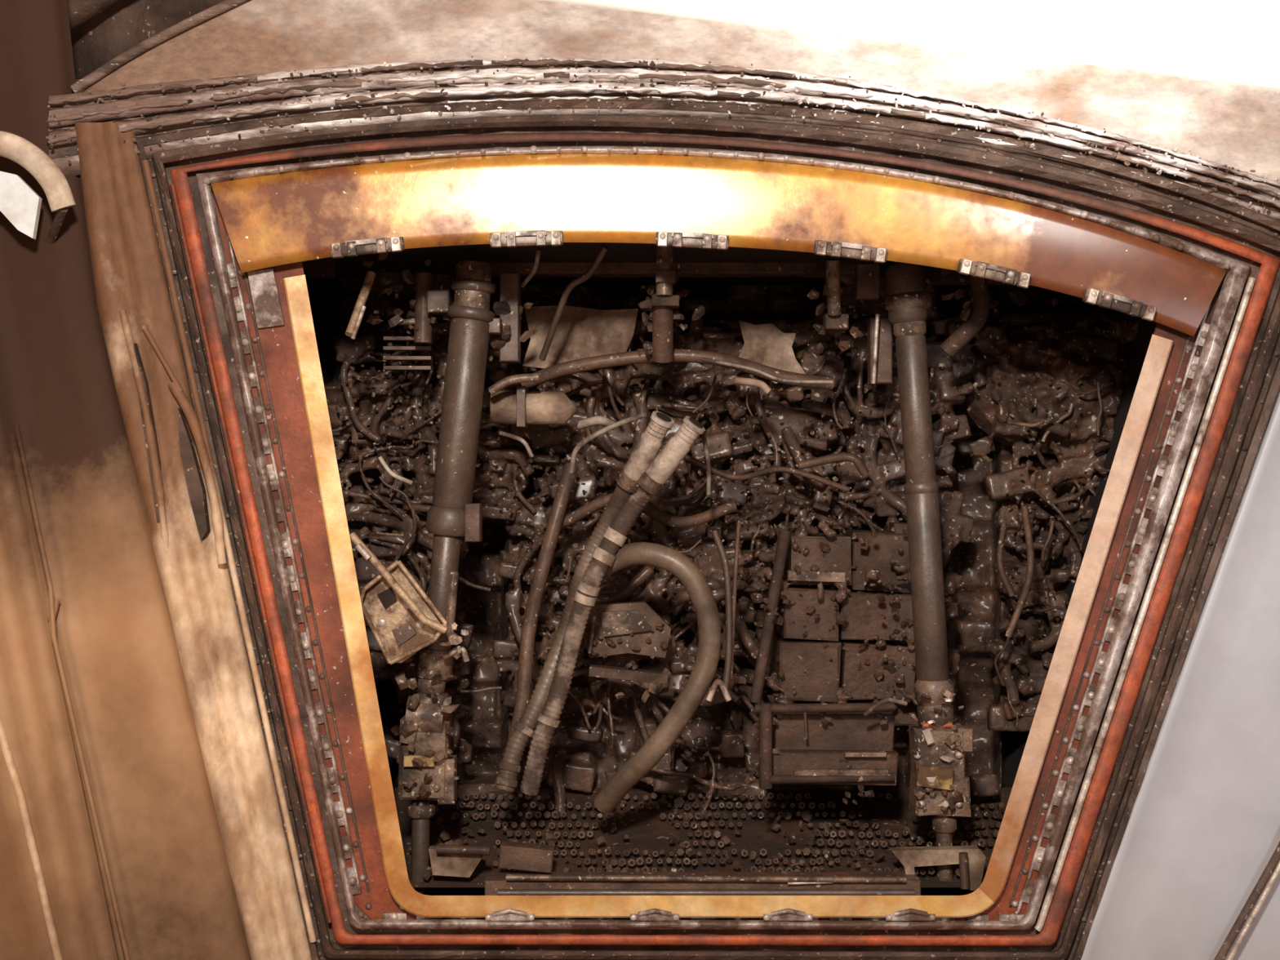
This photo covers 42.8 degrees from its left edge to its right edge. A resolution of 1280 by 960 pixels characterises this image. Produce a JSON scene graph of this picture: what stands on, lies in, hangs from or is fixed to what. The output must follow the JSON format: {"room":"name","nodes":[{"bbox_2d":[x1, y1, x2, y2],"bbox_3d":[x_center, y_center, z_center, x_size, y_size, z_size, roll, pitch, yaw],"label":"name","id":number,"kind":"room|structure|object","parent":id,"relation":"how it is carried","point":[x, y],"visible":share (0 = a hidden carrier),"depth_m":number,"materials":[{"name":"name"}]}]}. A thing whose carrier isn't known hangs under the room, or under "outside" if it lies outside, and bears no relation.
{"room":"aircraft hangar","nodes":[
{"label":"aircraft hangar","id":0,"kind":"room"},
{"bbox_2d":[305,277,328,320],"bbox_3d":[-0.496,-0.280,2.390,0.001,0.056,0.720,0,0,-1],"label":"wall","id":1,"kind":"structure","parent":0,"point":[317,292],"depth_m":2.52,"materials":[{"name":"black"}]},
{"bbox_2d":[311,314,392,784],"bbox_3d":[-0.435,0.175,2.390,0.132,0.853,0.720,0,0,0],"label":"wall","id":2,"kind":"structure","parent":0,"point":[321,331],"depth_m":2.56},
{"bbox_2d":[0,0,1279,959],"bbox_3d":[-0.092,-0.055,2.112,2.247,1.665,0.285,0,0,0],"label":"hull","id":3,"kind":"structure","parent":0,"point":[175,892],"depth_m":2.02,"materials":[{"name":"brown paint"}]},
{"bbox_2d":[0,130,75,244],"bbox_3d":[-0.736,-0.354,1.986,0.120,0.133,0.094,0,0,0],"label":"handle","id":4,"kind":"object","parent":3,"relation":"attached to","point":[19,202],"visible":1,"depth_m":1.95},
{"bbox_2d":[0,423,130,959],"bbox_3d":[-0.703,0.269,1.995,0.172,0.674,0.050,0,0,0],"label":"trim","id":5,"kind":"structure","parent":3,"relation":"attached to","point":[119,937],"depth_m":1.98,"materials":[{"name":"brown paint"}]},
{"bbox_2d":[74,122,311,959],"bbox_3d":[-0.551,0.099,2.007,0.317,1.092,0.079,0,0,0],"label":"longeron","id":6,"kind":"object","parent":3,"relation":"attached to","point":[171,463],"visible":0.98,"depth_m":1.98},
{"bbox_2d":[45,56,1279,220],"bbox_3d":[0.122,-0.384,2.004,1.707,0.273,0.038,0,0,0],"label":"curved rail","id":7,"kind":"object","parent":3,"relation":"attached to","point":[282,93],"visible":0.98,"depth_m":2.00,"materials":[{"name":"silver metal"}]},
{"bbox_2d":[313,242,1013,289],"bbox_3d":[0.120,-0.307,2.390,1.242,0.001,0.720,0,0,0],"label":"wall","id":8,"kind":"structure","parent":0,"point":[445,260],"depth_m":2.28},
{"bbox_2d":[344,245,1007,390],"bbox_3d":[0.134,-0.237,2.208,1.020,0.227,0.283,0,0,0],"label":"upper bracketry","id":9,"kind":"object","parent":8,"relation":"attached to","point":[662,304],"visible":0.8,"depth_m":2.20,"materials":[{"name":"metal"}]},
{"bbox_2d":[394,260,502,893],"bbox_3d":[-0.252,0.128,2.150,0.134,0.833,0.090,0,0,0],"label":"support strut","id":10,"kind":"object","parent":9,"relation":"attached to","point":[428,770],"visible":0.95,"depth_m":2.14,"materials":[{"name":"metal"}]},
{"bbox_2d":[489,386,578,427],"bbox_3d":[-0.144,-0.100,2.235,0.120,0.055,0.060,0,0,0],"label":"canister","id":11,"kind":"object","parent":9,"relation":"attached to","point":[522,407],"visible":0.92,"depth_m":2.22,"materials":[{"name":"beige metal"}]},
{"bbox_2d":[853,262,973,881],"bbox_3d":[0.366,0.125,2.179,0.162,0.823,0.115,0,0,27],"label":"support strut","id":12,"kind":"object","parent":9,"relation":"attached to","point":[940,787],"visible":0.99,"depth_m":2.14,"materials":[{"name":"brown metal"}]},
{"bbox_2d":[376,245,1113,761],"bbox_3d":[0.160,0.048,2.234,1.154,0.706,0.238,0,0,0],"label":"wire bundle","id":13,"kind":"object","parent":8,"relation":"attached to","point":[599,503],"visible":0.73,"depth_m":2.23,"materials":[{"name":"brown rubber"}]},
{"bbox_2d":[504,462,577,751],"bbox_3d":[-0.137,0.182,2.276,0.111,0.413,0.028,0,0,-26],"label":"hose","id":14,"kind":"object","parent":13,"relation":"attached to","point":[566,480],"visible":0.88,"depth_m":2.26,"materials":[{"name":"brown rubber"}]},
{"bbox_2d":[494,410,674,792],"bbox_3d":[-0.066,0.163,2.160,0.249,0.505,0.082,0,0,19],"label":"flexible hose","id":15,"kind":"object","parent":13,"relation":"attached to","point":[650,442],"visible":0.81,"depth_m":2.17,"materials":[{"name":"rubber"}]},
{"bbox_2d":[520,415,705,795],"bbox_3d":[-0.036,0.168,2.146,0.258,0.502,0.047,0,0,20],"label":"flexible hose","id":16,"kind":"object","parent":13,"relation":"attached to","point":[651,482],"visible":1,"depth_m":2.14,"materials":[{"name":"rubber"}]},
{"bbox_2d":[594,542,720,813],"bbox_3d":[0.005,0.267,2.170,0.210,0.370,0.065,0,0,30],"label":"hose","id":17,"kind":"object","parent":13,"relation":"attached to","point":[695,688],"visible":0.84,"depth_m":2.13,"materials":[{"name":"rubber"}]},
{"bbox_2d":[420,887,974,895],"bbox_3d":[0.079,0.601,2.390,0.911,0.001,0.720,0,0,0],"label":"wall","id":18,"kind":"structure","parent":0,"point":[432,891],"depth_m":2.38,"materials":[{"name":"black metal"}]},
{"bbox_2d":[324,272,1139,817],"bbox_3d":[0.175,0.190,2.456,1.663,1.304,0.407,0,0,0],"label":"machinery","id":19,"kind":"structure","parent":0,"point":[986,457],"depth_m":2.40,"materials":[{"name":"brown metal"}]},
{"bbox_2d":[349,532,468,665],"bbox_3d":[-0.292,0.149,2.065,0.152,0.168,0.057,0,0,-10],"label":"junction box","id":20,"kind":"object","parent":19,"relation":"attached to","point":[402,620],"visible":0.95,"depth_m":2.07,"materials":[{"name":"metal"}]},
{"bbox_2d":[522,305,638,368],"bbox_3d":[-0.085,-0.203,2.325,0.165,0.090,0.010,0,0,0],"label":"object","id":21,"kind":"object","parent":19,"relation":"attached to","point":[580,333],"visible":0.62,"depth_m":2.32,"materials":[{"name":"beige metal"}]},
{"bbox_2d":[582,600,671,702],"bbox_3d":[-0.019,0.235,2.250,0.127,0.128,0.120,0,0,0],"label":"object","id":22,"kind":"object","parent":19,"relation":"attached to","point":[611,628],"visible":0.98,"depth_m":2.27,"materials":[{"name":"metal"}]},
{"bbox_2d":[328,326,1090,756],"bbox_3d":[0.120,0.086,2.350,1.150,0.618,0.048,0,0,0],"label":"debris","id":23,"kind":"object","parent":19,"relation":"attached to","point":[343,416],"visible":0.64,"depth_m":2.35,"materials":[{"name":"brown metal"}]},
{"bbox_2d":[738,320,805,383],"bbox_3d":[0.188,-0.183,2.335,0.105,0.091,0.010,0,0,0],"label":"panel","id":24,"kind":"object","parent":19,"relation":"attached to","point":[766,344],"visible":0.71,"depth_m":2.33,"materials":[{"name":"beige metal"}]},
{"bbox_2d":[744,520,919,804],"bbox_3d":[0.279,0.248,2.321,0.278,0.374,0.300,0,0,0],"label":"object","id":25,"kind":"object","parent":19,"relation":"attached to","point":[818,740],"visible":0.97,"depth_m":2.27,"materials":[{"name":"metal"}]},
{"bbox_2d":[542,0,1279,90],"bbox_3d":[0.398,-0.658,2.016,1.268,0.430,0.032,0,0,0],"label":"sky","id":26,"kind":"structure","parent":0,"point":[1235,42],"depth_m":2.02,"materials":[{"name":"white paint"}]},
{"bbox_2d":[1004,316,1156,787],"bbox_3d":[0.632,0.175,2.390,0.218,0.853,0.720,0,0,0],"label":"wall","id":27,"kind":"structure","parent":0,"point":[1137,350],"depth_m":2.38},
{"bbox_2d":[1080,390,1279,959],"bbox_3d":[1.057,0.251,2.056,1.174,1.113,0.079,0,0,-7],"label":"panel","id":28,"kind":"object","parent":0,"point":[1202,829],"depth_m":2.00,"materials":[{"name":"paint"}]},
{"bbox_2d":[428,840,986,895],"bbox_3d":[0.088,0.505,2.120,0.727,0.064,0.070,0,0,0],"label":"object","id":29,"kind":"object","parent":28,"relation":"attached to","point":[452,860],"visible":0.94,"depth_m":2.10,"materials":[{"name":"metal"}]},
{"bbox_2d":[395,787,1012,887],"bbox_3d":[0.102,0.495,2.293,0.942,0.074,0.327,0,0,0],"label":"grille","id":30,"kind":"object","parent":29,"relation":"on","point":[801,830],"visible":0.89,"depth_m":2.30,"materials":[{"name":"black metal"}]},
{"bbox_2d":[135,99,1279,959],"bbox_3d":[0.116,0.072,2.034,1.502,1.101,0.131,0,0,0],"label":"frame","id":31,"kind":"object","parent":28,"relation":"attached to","point":[236,222],"visible":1,"depth_m":2.00,"materials":[{"name":"gold metal"}]},
{"bbox_2d":[1213,840,1279,959],"bbox_3d":[0.762,0.494,1.999,0.124,0.218,0.012,0,0,0],"label":"trim","id":32,"kind":"structure","parent":28,"relation":"attached to","point":[1271,872],"depth_m":2.00,"materials":[{"name":"metal"}]}
]}

